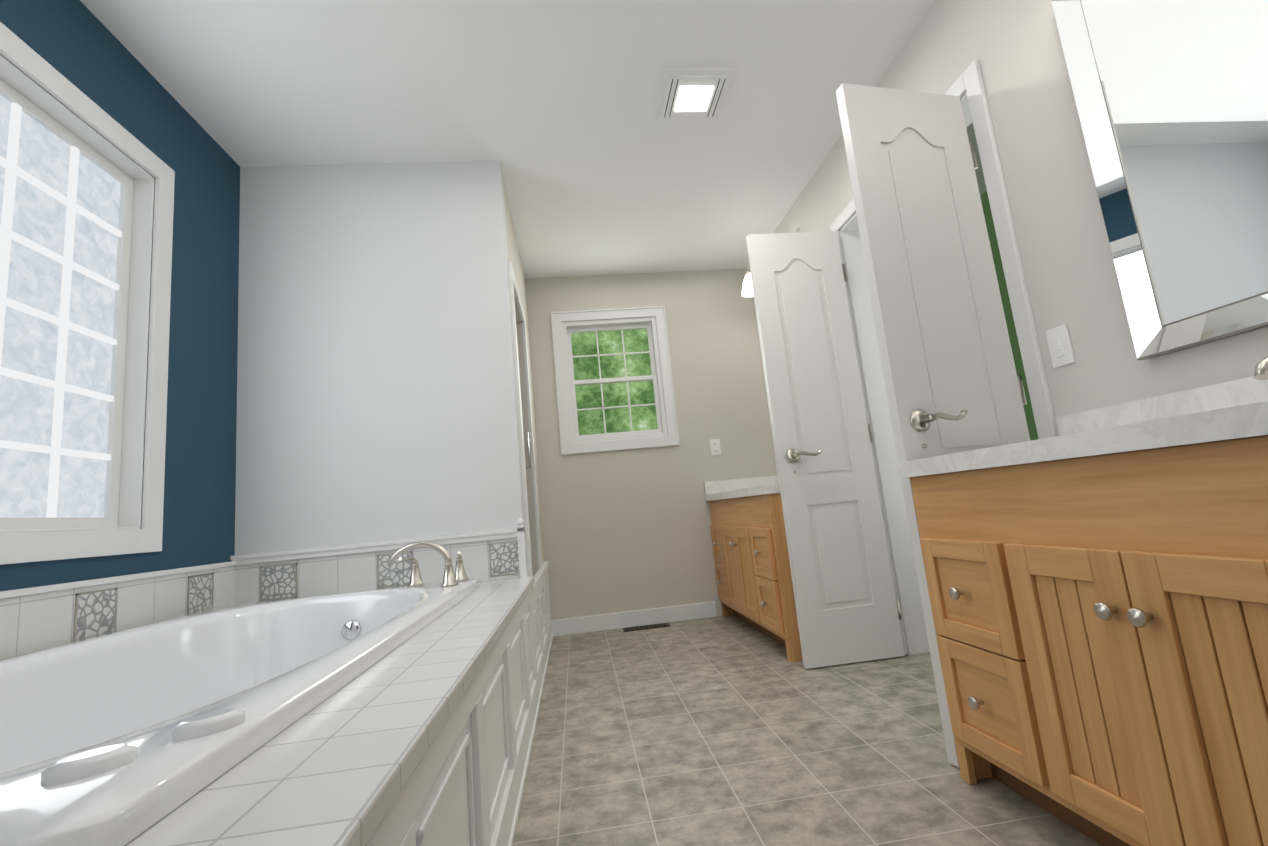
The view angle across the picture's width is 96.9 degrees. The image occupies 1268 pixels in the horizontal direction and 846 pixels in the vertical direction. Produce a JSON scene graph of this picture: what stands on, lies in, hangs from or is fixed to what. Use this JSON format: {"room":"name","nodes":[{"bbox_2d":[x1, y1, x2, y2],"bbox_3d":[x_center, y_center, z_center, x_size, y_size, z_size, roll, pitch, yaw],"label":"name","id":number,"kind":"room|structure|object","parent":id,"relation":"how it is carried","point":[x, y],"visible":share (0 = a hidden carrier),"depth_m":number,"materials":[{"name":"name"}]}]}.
{"room":"bathroom","nodes":[
{"label":"bathroom","id":0,"kind":"room"},
{"bbox_2d":[0,0,239,590],"bbox_3d":[-1.597,-0.189,0.944,0.120,2.470,5.890,-4,-9,-7],"label":"wall","id":1,"kind":"structure","parent":0,"point":[81,47],"depth_m":2.10,"materials":[{"name":"blue paint"}]},
{"bbox_2d":[0,22,174,564],"bbox_3d":[-1.647,-0.331,1.498,0.104,1.390,0.990,-4,-9,-7],"label":"window","id":2,"kind":"structure","parent":1,"relation":"in","point":[66,202],"depth_m":1.71,"materials":[{"name":"white"}]},
{"bbox_2d":[0,555,235,658],"bbox_3d":[-1.495,0.448,1.109,0.017,0.208,2.396,-4,-9,-7],"label":"tile backsplash","id":3,"kind":"structure","parent":1,"relation":"attached to","point":[36,618],"depth_m":1.64,"materials":[{"name":"tile"}]},
{"bbox_2d":[235,161,527,576],"bbox_3d":[-1.112,0.009,2.504,1.165,2.470,0.120,-4,-9,-7],"label":"wall","id":4,"kind":"structure","parent":0,"point":[376,394],"depth_m":2.49,"materials":[{"name":"white paint"}]},
{"bbox_2d":[236,518,526,603],"bbox_3d":[-1.028,0.574,2.342,1.144,0.252,0.036,-4,-9,-7],"label":"tile backsplash","id":5,"kind":"structure","parent":4,"relation":"attached to","point":[492,555],"depth_m":2.33,"materials":[{"name":"tile"}]},
{"bbox_2d":[503,179,544,575],"bbox_3d":[-0.663,0.080,3.236,0.120,2.470,1.250,-4,-9,-7],"label":"wall","id":6,"kind":"structure","parent":0,"point":[514,257],"depth_m":3.29,"materials":[{"name":"beige paint"}]},
{"bbox_2d":[523,432,530,467],"bbox_3d":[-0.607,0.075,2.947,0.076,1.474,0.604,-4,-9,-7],"label":"door handle","id":7,"kind":"object","parent":6,"relation":"in","point":[528,445],"visible":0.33,"depth_m":3.18,"materials":[{"name":"silver metal"}]},
{"bbox_2d":[508,260,552,701],"bbox_3d":[-0.559,0.294,3.139,0.030,2.000,1.350,-4,-9,-7],"label":"trim","id":8,"kind":"structure","parent":6,"relation":"attached to","point":[543,634],"depth_m":2.75,"materials":[{"name":"white wood"}]},
{"bbox_2d":[80,0,986,278],"bbox_3d":[0.315,-1.555,1.610,5.230,0.060,6.370,-4,-9,-7],"label":"ceiling","id":9,"kind":"structure","parent":0,"point":[550,106],"depth_m":2.29,"materials":[{"name":"white paint"}]},
{"bbox_2d":[656,66,734,119],"bbox_3d":[0.251,-1.381,2.375,0.280,0.034,0.280,-4,-9,-7],"label":"recessed light","id":10,"kind":"object","parent":9,"relation":"in","point":[693,93],"visible":0.98,"depth_m":2.34,"materials":[{"name":"white plastic"}]},
{"bbox_2d":[525,268,776,619],"bbox_3d":[-0.424,0.168,3.943,3.070,2.470,0.120,-4,-9,-7],"label":"wall","id":11,"kind":"structure","parent":0,"point":[626,530],"depth_m":3.92,"materials":[{"name":"beige paint"}]},
{"bbox_2d":[551,306,679,454],"bbox_3d":[-0.143,-0.309,4.025,0.824,1.024,0.112,-4,-9,-7],"label":"window","id":12,"kind":"structure","parent":11,"relation":"in","point":[626,379],"depth_m":4.00,"materials":[{"name":"white wood"}]},
{"bbox_2d":[551,601,716,635],"bbox_3d":[0.342,1.172,3.137,1.651,0.100,1.288,-4,-9,-7],"label":"baseboard","id":13,"kind":"structure","parent":11,"relation":"attached to","point":[585,624],"depth_m":3.72,"materials":[{"name":"white"}]},
{"bbox_2d":[710,439,720,455],"bbox_3d":[0.577,0.171,3.978,0.070,0.115,0.008,-4,-9,-7],"label":"electrical outlet","id":14,"kind":"object","parent":11,"relation":"attached to","point":[715,446],"visible":1,"depth_m":3.98,"materials":[{"name":"white plastic"}]},
{"bbox_2d":[513,615,1101,845],"bbox_3d":[0.554,0.933,1.221,5.230,0.060,6.370,-4,-9,-7],"label":"floor","id":15,"kind":"structure","parent":0,"point":[732,730],"depth_m":1.69,"materials":[{"name":"tile"}]},
{"bbox_2d":[0,541,539,845],"bbox_3d":[-0.884,0.663,1.135,1.197,0.717,2.394,-4,-9,-7],"label":"bathtub","id":16,"kind":"object","parent":15,"relation":"on","point":[407,715],"visible":1,"depth_m":0.92,"materials":[{"name":"white ceramic"}]},
{"bbox_2d":[387,541,468,587],"bbox_3d":[-0.757,0.516,2.070,0.249,0.163,0.222,-4,-9,-7],"label":"faucet","id":17,"kind":"object","parent":16,"relation":"on","point":[459,578],"depth_m":2.01,"materials":[{"name":"silver metal"}]},
{"bbox_2d":[623,623,669,631],"bbox_3d":[0.079,1.325,3.649,0.300,0.007,0.100,-4,-9,-7],"label":"floor vent","id":18,"kind":"object","parent":15,"relation":"in","point":[643,627],"visible":1,"depth_m":3.63,"materials":[{"name":"brown metal"}]},
{"bbox_2d":[704,475,802,661],"bbox_3d":[0.837,0.695,3.286,0.557,0.992,1.244,-4,-9,-7],"label":"bathroom vanity","id":19,"kind":"object","parent":15,"relation":"on","point":[752,564],"visible":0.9,"depth_m":2.98,"materials":[{"name":"brown wood"}]},
{"bbox_2d":[897,356,1267,845],"bbox_3d":[1.074,0.307,0.960,0.557,0.992,1.204,-4,-9,-7],"label":"bathroom vanity","id":20,"kind":"object","parent":15,"relation":"on","point":[1097,582],"visible":1,"depth_m":0.99,"materials":[{"name":"brown wood"}]},
{"bbox_2d":[1253,356,1267,410],"bbox_3d":[1.200,-0.111,1.012,0.193,0.177,0.056,-4,-9,-7],"label":"faucet","id":21,"kind":"object","parent":20,"relation":"on","point":[1261,370],"depth_m":1.00,"materials":[{"name":"silver metal"}]},
{"bbox_2d":[753,0,1267,654],"bbox_3d":[1.331,-0.428,1.220,0.120,2.470,5.770,-4,-9,-7],"label":"wall","id":22,"kind":"structure","parent":0,"point":[1015,50],"depth_m":1.64,"materials":[{"name":"grey paint"}]},
{"bbox_2d":[741,228,799,296],"bbox_3d":[0.839,-1.006,3.574,0.226,0.211,0.654,-4,-9,-7],"label":"light","id":23,"kind":"object","parent":22,"relation":"attached to","point":[747,289],"visible":0.15,"depth_m":3.74,"materials":[{"name":"white glass"}]},
{"bbox_2d":[746,231,904,668],"bbox_3d":[0.884,0.057,2.638,0.467,2.022,0.145,-4,-9,-7],"label":"door leaf","id":24,"kind":"structure","parent":22,"relation":"in","point":[847,605],"depth_m":2.61,"materials":[{"name":"white wood"}]},
{"bbox_2d":[836,83,1029,766],"bbox_3d":[0.982,-0.100,1.694,0.467,2.022,0.158,-4,-9,-7],"label":"door leaf","id":25,"kind":"structure","parent":22,"relation":"in","point":[953,382],"depth_m":1.74,"materials":[{"name":"white wood"}]},
{"bbox_2d":[830,60,1058,654],"bbox_3d":[1.235,-0.078,2.227,0.136,2.110,1.080,-4,-9,-7],"label":"door frame","id":26,"kind":"structure","parent":22,"relation":"attached to","point":[974,102],"depth_m":2.56,"materials":[{"name":"white wood"}]},
{"bbox_2d":[1046,324,1074,367],"bbox_3d":[1.232,-0.222,1.629,0.013,0.114,0.070,-4,-9,-7],"label":"light switch","id":27,"kind":"object","parent":22,"relation":"attached to","point":[1060,346],"visible":1,"depth_m":1.62,"materials":[{"name":"white plastic"}]},
{"bbox_2d":[1051,0,1267,359],"bbox_3d":[1.239,-0.713,1.131,0.034,1.020,0.680,-4,-9,-7],"label":"mirror","id":28,"kind":"object","parent":22,"relation":"attached to","point":[1171,98],"visible":0.94,"depth_m":1.27,"materials":[{"name":"grey mirror"}]},
{"label":"outside","id":29,"kind":"structure","parent":0,"visible":0},
{"bbox_2d":[567,329,657,434],"bbox_3d":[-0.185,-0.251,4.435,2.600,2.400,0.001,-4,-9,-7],"label":"window glass","id":30,"kind":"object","parent":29,"point":[614,394],"depth_m":4.45,"materials":[{"name":"glass"}]},
{"bbox_2d":[980,191,1038,440],"bbox_3d":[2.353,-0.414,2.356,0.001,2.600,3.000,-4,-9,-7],"label":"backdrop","id":31,"kind":"structure","parent":29,"point":[1017,357],"depth_m":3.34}
]}

